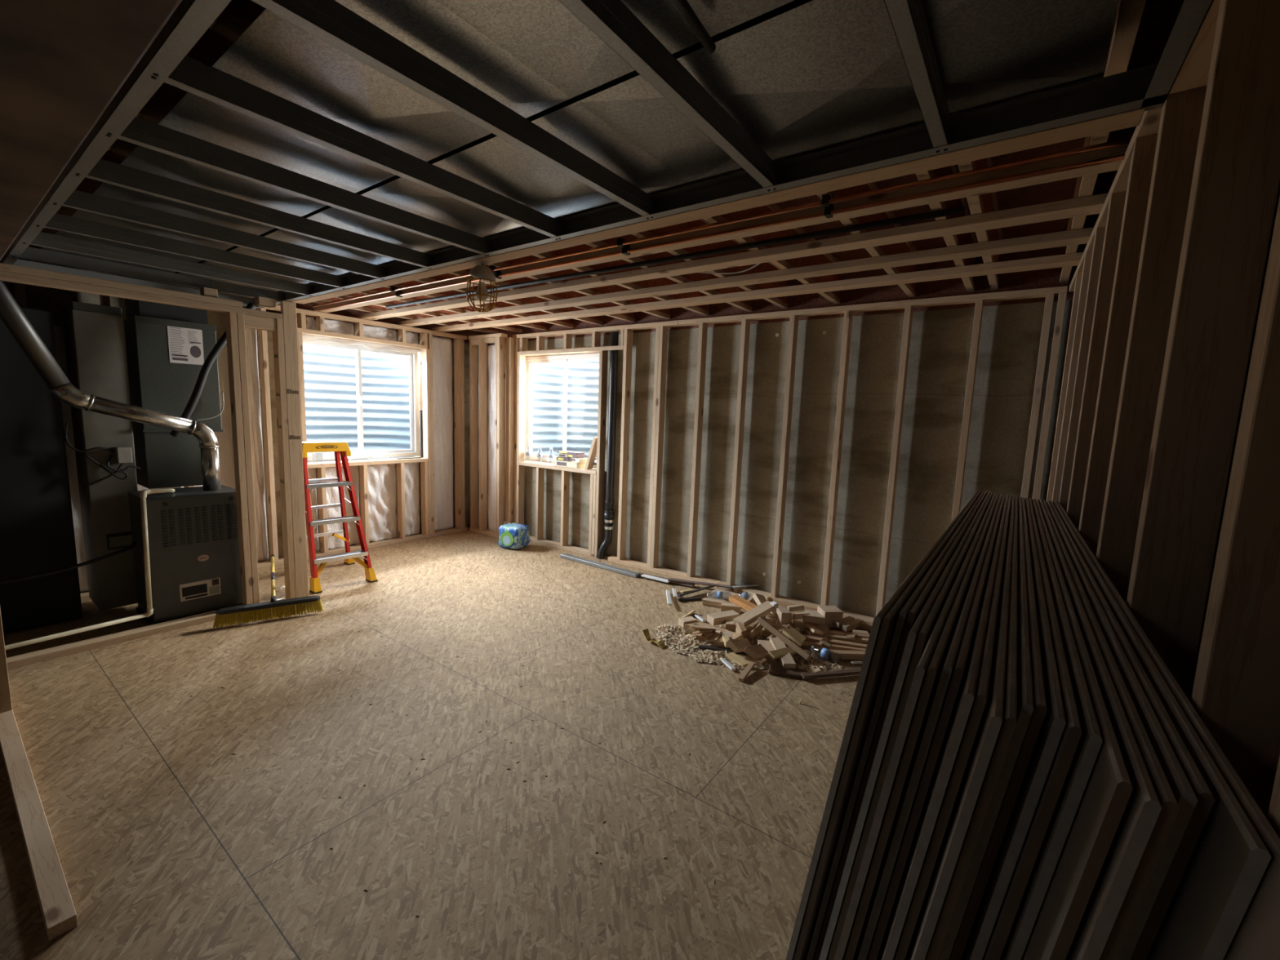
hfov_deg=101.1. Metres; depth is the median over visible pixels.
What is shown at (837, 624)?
wood offcut
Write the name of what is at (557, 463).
box
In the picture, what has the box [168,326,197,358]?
print
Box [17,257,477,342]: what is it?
trim
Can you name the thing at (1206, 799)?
sheet
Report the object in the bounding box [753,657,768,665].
wood offcut
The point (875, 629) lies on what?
sheet
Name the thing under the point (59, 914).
wall
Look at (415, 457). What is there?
strip
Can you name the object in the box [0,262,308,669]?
framing
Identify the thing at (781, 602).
wood offcut
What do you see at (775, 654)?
wood offcut
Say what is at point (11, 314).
flue pipe
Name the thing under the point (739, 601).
wood offcut
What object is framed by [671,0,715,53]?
conduit
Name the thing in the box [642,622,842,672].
chips
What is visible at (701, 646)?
wood offcut
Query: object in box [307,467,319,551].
insulation batt
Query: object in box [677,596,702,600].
wood offcut
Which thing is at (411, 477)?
insulation batt
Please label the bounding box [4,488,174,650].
pipe
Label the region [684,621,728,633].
wood offcut
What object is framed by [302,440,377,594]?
step ladder
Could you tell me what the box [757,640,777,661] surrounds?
wood offcut
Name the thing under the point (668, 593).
scrap
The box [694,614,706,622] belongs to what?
scrap
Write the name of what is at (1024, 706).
sheet
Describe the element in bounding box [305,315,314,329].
insulation batt
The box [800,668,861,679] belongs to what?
wood offcut
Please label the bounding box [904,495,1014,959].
sheet
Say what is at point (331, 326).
insulation batt
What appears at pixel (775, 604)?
wood offcut
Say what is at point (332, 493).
insulation batt
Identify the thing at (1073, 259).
board
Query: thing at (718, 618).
wood offcut
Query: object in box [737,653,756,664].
wood offcut
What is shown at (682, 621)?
wood offcut
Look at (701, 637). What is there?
wood offcut
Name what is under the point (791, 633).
wood offcut
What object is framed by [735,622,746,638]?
wood offcut
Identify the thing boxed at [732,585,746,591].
wood offcut
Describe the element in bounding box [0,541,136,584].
hose
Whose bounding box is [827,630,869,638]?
wood offcut
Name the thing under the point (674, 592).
scrap
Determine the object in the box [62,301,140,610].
air duct
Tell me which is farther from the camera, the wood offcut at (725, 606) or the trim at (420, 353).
the trim at (420, 353)
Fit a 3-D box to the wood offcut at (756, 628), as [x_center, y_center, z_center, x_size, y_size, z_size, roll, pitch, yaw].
[0.778,1.018,3.567,0.049,0.085,0.159,9,10,43]
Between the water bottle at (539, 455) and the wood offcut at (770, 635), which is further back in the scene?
the water bottle at (539, 455)
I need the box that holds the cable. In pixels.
[195,391,223,420]
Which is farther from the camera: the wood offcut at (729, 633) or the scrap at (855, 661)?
the wood offcut at (729, 633)
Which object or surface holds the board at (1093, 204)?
attached to the ceiling at (1143, 28)
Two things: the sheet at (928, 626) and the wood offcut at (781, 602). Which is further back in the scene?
the wood offcut at (781, 602)
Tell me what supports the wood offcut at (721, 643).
on the chips
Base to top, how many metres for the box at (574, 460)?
0.040 m
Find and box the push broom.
[213,554,323,628]
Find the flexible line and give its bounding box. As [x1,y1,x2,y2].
[169,302,256,437]
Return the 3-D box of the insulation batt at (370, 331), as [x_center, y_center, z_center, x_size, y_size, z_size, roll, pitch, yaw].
[-2.712,-1.517,5.454,0.052,0.126,0.404,7,9,36]
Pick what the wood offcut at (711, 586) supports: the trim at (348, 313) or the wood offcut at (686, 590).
the wood offcut at (686, 590)
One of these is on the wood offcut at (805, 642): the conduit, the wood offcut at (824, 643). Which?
the wood offcut at (824, 643)
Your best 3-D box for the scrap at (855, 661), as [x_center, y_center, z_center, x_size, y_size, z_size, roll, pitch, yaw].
[1.345,1.134,3.274,0.071,0.017,0.031,1,7,-11]
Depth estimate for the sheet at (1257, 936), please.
0.40 m
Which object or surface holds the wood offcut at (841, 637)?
on the floor
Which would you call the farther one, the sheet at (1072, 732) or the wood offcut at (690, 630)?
the wood offcut at (690, 630)
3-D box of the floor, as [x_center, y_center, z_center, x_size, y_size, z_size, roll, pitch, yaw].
[-1.521,1.139,2.586,6.350,0.020,6.670,7,9,36]
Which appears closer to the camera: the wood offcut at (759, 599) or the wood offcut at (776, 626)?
the wood offcut at (776, 626)
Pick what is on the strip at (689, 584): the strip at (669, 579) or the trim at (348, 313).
the strip at (669, 579)
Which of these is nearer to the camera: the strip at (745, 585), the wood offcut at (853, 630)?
the wood offcut at (853, 630)
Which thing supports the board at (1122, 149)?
attached to the ceiling at (1143, 28)
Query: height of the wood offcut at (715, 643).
0.051 m
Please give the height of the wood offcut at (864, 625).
0.038 m
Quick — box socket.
[270,595,276,602]
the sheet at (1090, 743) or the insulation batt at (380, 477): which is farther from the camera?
the insulation batt at (380, 477)
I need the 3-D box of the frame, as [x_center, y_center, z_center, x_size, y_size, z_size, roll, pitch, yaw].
[-1.453,-1.073,2.219,5.537,0.069,1.310,7,9,36]
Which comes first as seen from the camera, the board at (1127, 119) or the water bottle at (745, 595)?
the board at (1127, 119)
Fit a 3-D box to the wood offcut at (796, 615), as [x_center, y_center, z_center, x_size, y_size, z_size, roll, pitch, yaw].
[1.139,0.961,3.728,0.110,0.042,0.046,1,7,-12]
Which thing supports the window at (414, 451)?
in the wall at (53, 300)
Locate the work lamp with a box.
[466,263,497,312]
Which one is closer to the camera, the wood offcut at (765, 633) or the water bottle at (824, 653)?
the water bottle at (824, 653)
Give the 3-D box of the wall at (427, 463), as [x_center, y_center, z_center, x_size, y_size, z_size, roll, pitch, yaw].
[-3.290,-0.396,4.872,0.244,2.330,3.795,7,9,36]
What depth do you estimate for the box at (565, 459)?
5.67 m
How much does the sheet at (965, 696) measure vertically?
1.196 m
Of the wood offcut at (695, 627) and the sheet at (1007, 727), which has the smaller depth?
the sheet at (1007, 727)
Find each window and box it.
[302,340,419,461]
[524,353,599,467]
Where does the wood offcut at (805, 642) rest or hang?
on the floor
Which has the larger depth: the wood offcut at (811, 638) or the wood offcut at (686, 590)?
the wood offcut at (686, 590)
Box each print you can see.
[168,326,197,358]
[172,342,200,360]
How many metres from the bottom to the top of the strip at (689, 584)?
0.021 m
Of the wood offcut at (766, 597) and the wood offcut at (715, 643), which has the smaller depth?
the wood offcut at (715, 643)
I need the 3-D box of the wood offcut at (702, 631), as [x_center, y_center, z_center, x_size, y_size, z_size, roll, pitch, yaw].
[0.414,1.008,3.489,0.111,0.060,0.070,-2,8,-31]
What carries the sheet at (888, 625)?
on the floor
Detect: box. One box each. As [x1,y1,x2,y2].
[554,459,586,468]
[556,450,584,454]
[556,456,570,461]
[557,453,571,457]
[567,453,586,457]
[570,457,587,462]
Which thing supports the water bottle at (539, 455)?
on the wall at (596, 498)
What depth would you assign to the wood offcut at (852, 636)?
3.57 m
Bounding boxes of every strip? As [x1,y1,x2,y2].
[397,457,422,459]
[638,572,694,586]
[667,577,732,588]
[732,584,757,587]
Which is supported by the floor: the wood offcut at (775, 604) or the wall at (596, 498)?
the wall at (596, 498)
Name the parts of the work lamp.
bulb, lamp shade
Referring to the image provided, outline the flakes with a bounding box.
[164,542,832,917]
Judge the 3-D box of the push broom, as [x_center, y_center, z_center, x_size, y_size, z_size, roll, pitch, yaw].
[-2.905,0.811,4.153,0.621,0.122,1.388,-3,9,-34]
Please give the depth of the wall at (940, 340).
4.12 m
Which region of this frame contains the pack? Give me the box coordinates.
[497,520,529,549]
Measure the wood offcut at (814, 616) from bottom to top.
0.050 m
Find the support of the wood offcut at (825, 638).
on the wood offcut at (811, 638)
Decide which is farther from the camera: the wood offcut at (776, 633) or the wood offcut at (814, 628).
the wood offcut at (814, 628)
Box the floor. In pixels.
[0,527,870,959]
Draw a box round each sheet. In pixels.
[167,325,204,364]
[785,489,979,959]
[793,489,982,959]
[806,489,985,959]
[813,489,987,959]
[818,490,991,959]
[827,491,993,959]
[833,492,996,959]
[844,493,999,959]
[857,493,1002,959]
[866,493,1004,959]
[876,494,1008,959]
[893,495,1011,959]
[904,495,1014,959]
[924,496,1017,959]
[937,497,1033,959]
[948,497,1047,959]
[960,497,1066,959]
[982,497,1082,959]
[1000,498,1102,959]
[1021,498,1133,959]
[1038,498,1161,959]
[1042,499,1180,959]
[1045,500,1198,959]
[1048,500,1215,959]
[1053,501,1271,959]
[1056,501,1279,959]
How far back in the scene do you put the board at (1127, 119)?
1.60 m
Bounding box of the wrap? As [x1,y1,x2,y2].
[302,333,419,353]
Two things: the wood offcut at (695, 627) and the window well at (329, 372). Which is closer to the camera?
the wood offcut at (695, 627)
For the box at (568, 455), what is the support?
on the box at (574, 460)
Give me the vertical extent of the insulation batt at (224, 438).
1.920 m
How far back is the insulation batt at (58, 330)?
3.80 m
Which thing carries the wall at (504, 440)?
on the floor
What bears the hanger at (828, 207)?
attached to the board at (1122, 149)
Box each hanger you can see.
[390,285,402,297]
[488,265,501,279]
[617,237,630,255]
[821,193,833,218]
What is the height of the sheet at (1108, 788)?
1.196 m
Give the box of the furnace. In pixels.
[128,484,242,625]
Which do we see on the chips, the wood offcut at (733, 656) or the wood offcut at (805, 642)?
the wood offcut at (733, 656)
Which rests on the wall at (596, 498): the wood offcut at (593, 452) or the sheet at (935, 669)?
the wood offcut at (593, 452)
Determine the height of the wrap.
0.062 m
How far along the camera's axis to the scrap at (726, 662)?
3.17 m
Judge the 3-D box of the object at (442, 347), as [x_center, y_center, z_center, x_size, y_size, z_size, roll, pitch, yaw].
[-2.326,-0.520,6.162,0.056,2.245,0.325,7,9,34]
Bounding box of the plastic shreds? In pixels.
[346,453,393,459]
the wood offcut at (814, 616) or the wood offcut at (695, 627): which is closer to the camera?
the wood offcut at (695, 627)
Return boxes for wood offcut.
[584,436,597,469]
[677,585,714,596]
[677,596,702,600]
[678,616,697,628]
[680,589,693,592]
[681,609,696,617]
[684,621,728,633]
[684,622,698,635]
[690,624,715,632]
[693,630,711,634]
[695,633,720,644]
[697,630,714,638]
[698,644,746,654]
[702,597,724,607]
[705,630,721,642]
[706,609,739,626]
[709,588,753,602]
[712,638,720,646]
[716,635,731,648]
[720,602,740,613]
[720,630,743,639]
[720,631,733,638]
[722,635,729,647]
[724,652,749,666]
[725,619,736,632]
[725,638,751,653]
[728,595,756,610]
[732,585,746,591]
[733,600,774,626]
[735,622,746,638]
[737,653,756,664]
[737,661,755,681]
[743,644,768,658]
[746,622,764,638]
[747,591,769,600]
[752,593,766,605]
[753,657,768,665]
[756,617,811,660]
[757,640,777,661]
[761,630,771,637]
[765,614,777,620]
[765,633,773,639]
[768,646,795,659]
[768,664,807,679]
[769,600,778,610]
[769,637,795,668]
[770,624,787,629]
[773,597,817,611]
[775,608,791,627]
[782,627,805,646]
[787,604,804,612]
[787,622,799,631]
[791,640,866,650]
[792,618,813,631]
[793,612,808,618]
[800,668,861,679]
[802,609,825,624]
[803,622,823,635]
[803,635,866,648]
[804,626,823,635]
[809,633,868,643]
[815,623,830,634]
[817,605,843,627]
[819,636,827,642]
[821,640,831,648]
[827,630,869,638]
[830,649,865,660]
[833,616,854,627]
[840,617,863,631]
[845,633,856,642]
[852,629,868,634]
[859,621,872,631]
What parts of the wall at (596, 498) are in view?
window sill, plate, plate, plate, plate, plate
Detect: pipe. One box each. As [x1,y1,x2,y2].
[0,280,221,490]
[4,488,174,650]
[597,331,618,559]
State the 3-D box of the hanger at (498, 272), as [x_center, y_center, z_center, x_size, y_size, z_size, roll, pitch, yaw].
[-0.906,-1.299,3.292,0.022,0.064,0.085,7,9,36]
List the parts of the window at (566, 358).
sash, sash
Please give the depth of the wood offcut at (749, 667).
3.07 m
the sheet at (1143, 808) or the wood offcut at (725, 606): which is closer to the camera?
the sheet at (1143, 808)
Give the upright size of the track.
0.030 m
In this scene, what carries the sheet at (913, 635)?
on the floor
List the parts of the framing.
plate, plate, plate, post, post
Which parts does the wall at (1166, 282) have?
plate, plate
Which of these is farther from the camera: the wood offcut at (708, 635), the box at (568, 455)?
the box at (568, 455)
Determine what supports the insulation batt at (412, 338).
attached to the wall at (427, 463)
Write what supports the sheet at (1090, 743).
on the floor
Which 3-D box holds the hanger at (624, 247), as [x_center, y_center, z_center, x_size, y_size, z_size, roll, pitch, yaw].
[-0.084,-1.195,2.697,0.022,0.064,0.085,7,9,36]
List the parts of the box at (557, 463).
printed panel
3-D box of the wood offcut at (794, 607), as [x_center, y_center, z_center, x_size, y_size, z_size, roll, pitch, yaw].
[1.136,0.938,3.858,0.121,0.055,0.055,1,7,-11]
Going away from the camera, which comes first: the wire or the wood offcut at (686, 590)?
the wire
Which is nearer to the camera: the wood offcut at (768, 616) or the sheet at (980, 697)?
the sheet at (980, 697)
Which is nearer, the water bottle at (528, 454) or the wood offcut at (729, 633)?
the wood offcut at (729, 633)
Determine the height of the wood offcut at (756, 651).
0.091 m
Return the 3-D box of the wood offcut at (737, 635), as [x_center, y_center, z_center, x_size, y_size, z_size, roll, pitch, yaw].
[0.607,1.046,3.507,0.080,0.077,0.160,-3,9,-35]
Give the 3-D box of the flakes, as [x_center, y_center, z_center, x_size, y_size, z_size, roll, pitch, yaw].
[-1.024,1.012,3.639,4.498,0.003,3.118,7,9,36]
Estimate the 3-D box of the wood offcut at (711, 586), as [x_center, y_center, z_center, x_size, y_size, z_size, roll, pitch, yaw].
[0.470,0.935,4.444,0.416,0.030,0.050,-4,9,-40]
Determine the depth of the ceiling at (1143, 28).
2.97 m
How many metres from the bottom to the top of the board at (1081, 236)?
0.038 m
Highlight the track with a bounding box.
[560,553,639,577]
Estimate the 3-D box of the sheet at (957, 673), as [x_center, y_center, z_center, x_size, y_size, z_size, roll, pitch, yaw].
[0.925,0.733,1.629,0.176,1.196,2.115,7,9,35]
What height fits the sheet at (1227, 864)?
1.196 m
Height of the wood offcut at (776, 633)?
0.188 m
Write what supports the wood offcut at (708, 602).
on the floor
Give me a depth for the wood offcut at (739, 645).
3.29 m
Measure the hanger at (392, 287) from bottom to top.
0.064 m
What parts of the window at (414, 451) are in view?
sash, sash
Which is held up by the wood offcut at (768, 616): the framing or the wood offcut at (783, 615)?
the wood offcut at (783, 615)
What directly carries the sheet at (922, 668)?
on the floor
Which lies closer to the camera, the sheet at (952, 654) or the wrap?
the sheet at (952, 654)
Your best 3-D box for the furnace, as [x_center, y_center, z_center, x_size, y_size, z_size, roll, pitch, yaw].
[-3.169,0.499,3.723,0.437,0.848,0.550,7,9,36]
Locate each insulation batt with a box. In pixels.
[53,325,88,591]
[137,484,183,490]
[194,343,235,488]
[244,328,268,561]
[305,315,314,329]
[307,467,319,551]
[324,319,353,335]
[324,465,359,549]
[363,324,396,341]
[367,463,396,542]
[404,462,419,536]
[405,331,417,344]
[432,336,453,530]
[478,346,479,527]
[487,344,494,531]
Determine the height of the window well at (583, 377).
1.580 m
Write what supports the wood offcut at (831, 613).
on the floor
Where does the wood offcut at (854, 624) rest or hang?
on the floor
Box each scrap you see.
[666,589,671,605]
[671,587,677,598]
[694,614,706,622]
[720,657,736,670]
[849,660,862,664]
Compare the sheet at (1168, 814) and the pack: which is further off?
the pack
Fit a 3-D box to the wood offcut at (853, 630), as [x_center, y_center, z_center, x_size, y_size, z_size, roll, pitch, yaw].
[1.540,1.077,3.679,0.098,0.038,0.050,4,7,12]
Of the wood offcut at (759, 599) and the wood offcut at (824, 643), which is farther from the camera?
the wood offcut at (759, 599)
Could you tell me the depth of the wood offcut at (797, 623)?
3.69 m
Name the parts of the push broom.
handle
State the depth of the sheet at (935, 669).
0.73 m
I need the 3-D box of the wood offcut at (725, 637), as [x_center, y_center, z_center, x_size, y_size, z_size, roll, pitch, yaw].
[0.558,1.040,3.395,0.035,0.038,0.105,1,6,-4]
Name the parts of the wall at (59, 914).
plate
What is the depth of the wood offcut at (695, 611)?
3.95 m
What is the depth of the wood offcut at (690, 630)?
3.57 m
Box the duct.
[124,298,223,488]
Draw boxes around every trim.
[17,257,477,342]
[306,333,423,457]
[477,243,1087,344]
[524,351,599,467]
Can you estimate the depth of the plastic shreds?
5.49 m
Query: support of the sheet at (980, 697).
on the floor
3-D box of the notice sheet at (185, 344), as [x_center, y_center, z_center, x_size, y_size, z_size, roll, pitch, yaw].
[-3.233,-0.962,3.751,0.002,0.265,0.192,7,9,36]
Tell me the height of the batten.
0.530 m
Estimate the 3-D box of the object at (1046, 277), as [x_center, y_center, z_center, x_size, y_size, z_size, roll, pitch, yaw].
[0.406,-1.603,4.859,6.450,0.448,0.170,7,9,36]
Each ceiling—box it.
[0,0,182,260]
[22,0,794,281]
[28,0,1184,333]
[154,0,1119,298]
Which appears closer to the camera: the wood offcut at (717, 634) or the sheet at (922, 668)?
the sheet at (922, 668)
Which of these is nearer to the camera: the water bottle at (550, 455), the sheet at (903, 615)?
the sheet at (903, 615)
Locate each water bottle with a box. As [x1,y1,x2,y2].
[525,444,531,462]
[537,446,542,457]
[548,447,554,458]
[706,591,731,599]
[737,591,751,599]
[810,645,840,663]
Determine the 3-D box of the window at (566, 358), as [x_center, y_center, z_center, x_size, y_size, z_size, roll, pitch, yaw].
[-0.848,-0.789,5.935,1.290,1.210,0.091,7,9,36]
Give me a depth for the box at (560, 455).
5.69 m
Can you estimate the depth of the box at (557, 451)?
5.66 m
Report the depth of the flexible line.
3.72 m
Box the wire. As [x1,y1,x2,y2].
[699,262,760,274]
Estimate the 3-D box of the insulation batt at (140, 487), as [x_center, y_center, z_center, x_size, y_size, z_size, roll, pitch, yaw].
[-3.832,-0.158,4.142,0.055,1.920,0.355,7,9,36]
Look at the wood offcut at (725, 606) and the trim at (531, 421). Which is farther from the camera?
the trim at (531, 421)
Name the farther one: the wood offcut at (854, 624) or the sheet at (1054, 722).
the wood offcut at (854, 624)
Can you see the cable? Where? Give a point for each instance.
(222, 392)
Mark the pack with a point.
(513, 535)
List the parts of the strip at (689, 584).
white strip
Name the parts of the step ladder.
rail, rail, rail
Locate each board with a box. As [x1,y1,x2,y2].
[290,107,1145,303]
[310,144,1128,312]
[357,192,1108,319]
[396,226,1093,326]
[431,252,1083,332]
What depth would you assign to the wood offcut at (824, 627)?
3.71 m
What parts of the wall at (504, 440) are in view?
plate, plate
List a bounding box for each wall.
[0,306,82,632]
[0,608,77,941]
[2,280,479,593]
[13,282,467,601]
[468,333,515,537]
[487,299,1072,617]
[512,285,1067,623]
[1046,0,1279,838]
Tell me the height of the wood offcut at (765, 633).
0.063 m
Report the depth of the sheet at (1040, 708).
0.62 m
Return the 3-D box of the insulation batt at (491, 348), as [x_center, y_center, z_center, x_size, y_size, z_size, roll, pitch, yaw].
[-1.717,-0.468,6.184,0.239,2.180,0.060,7,9,36]
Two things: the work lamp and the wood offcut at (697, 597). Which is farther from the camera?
the wood offcut at (697, 597)
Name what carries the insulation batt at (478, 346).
attached to the wall at (504, 440)
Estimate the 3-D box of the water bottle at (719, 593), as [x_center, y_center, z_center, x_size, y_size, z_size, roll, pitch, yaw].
[0.637,0.928,4.242,0.190,0.063,0.063,2,7,2]
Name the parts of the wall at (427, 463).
plate, plate, window sill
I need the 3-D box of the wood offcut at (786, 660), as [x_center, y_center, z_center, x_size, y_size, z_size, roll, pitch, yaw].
[0.888,1.077,3.292,0.075,0.062,0.307,2,7,-2]
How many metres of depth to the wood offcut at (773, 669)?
3.10 m
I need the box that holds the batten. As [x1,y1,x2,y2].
[419,409,422,457]
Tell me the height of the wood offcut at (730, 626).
0.065 m
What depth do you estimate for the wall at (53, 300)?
4.81 m
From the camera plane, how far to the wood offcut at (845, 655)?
3.31 m
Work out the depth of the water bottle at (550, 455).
5.85 m
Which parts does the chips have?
tape strip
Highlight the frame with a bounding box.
[0,0,1213,309]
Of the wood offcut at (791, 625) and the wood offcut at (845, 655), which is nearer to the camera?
the wood offcut at (845, 655)
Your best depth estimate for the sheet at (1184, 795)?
0.49 m
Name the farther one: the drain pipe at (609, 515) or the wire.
the drain pipe at (609, 515)
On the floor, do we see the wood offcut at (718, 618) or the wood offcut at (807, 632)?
the wood offcut at (807, 632)
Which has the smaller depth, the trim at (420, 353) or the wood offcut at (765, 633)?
the wood offcut at (765, 633)
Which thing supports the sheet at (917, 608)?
on the floor
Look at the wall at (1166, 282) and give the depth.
0.85 m
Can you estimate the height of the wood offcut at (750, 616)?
0.068 m
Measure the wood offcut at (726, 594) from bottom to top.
0.020 m
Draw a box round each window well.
[302,343,413,462]
[532,360,599,459]

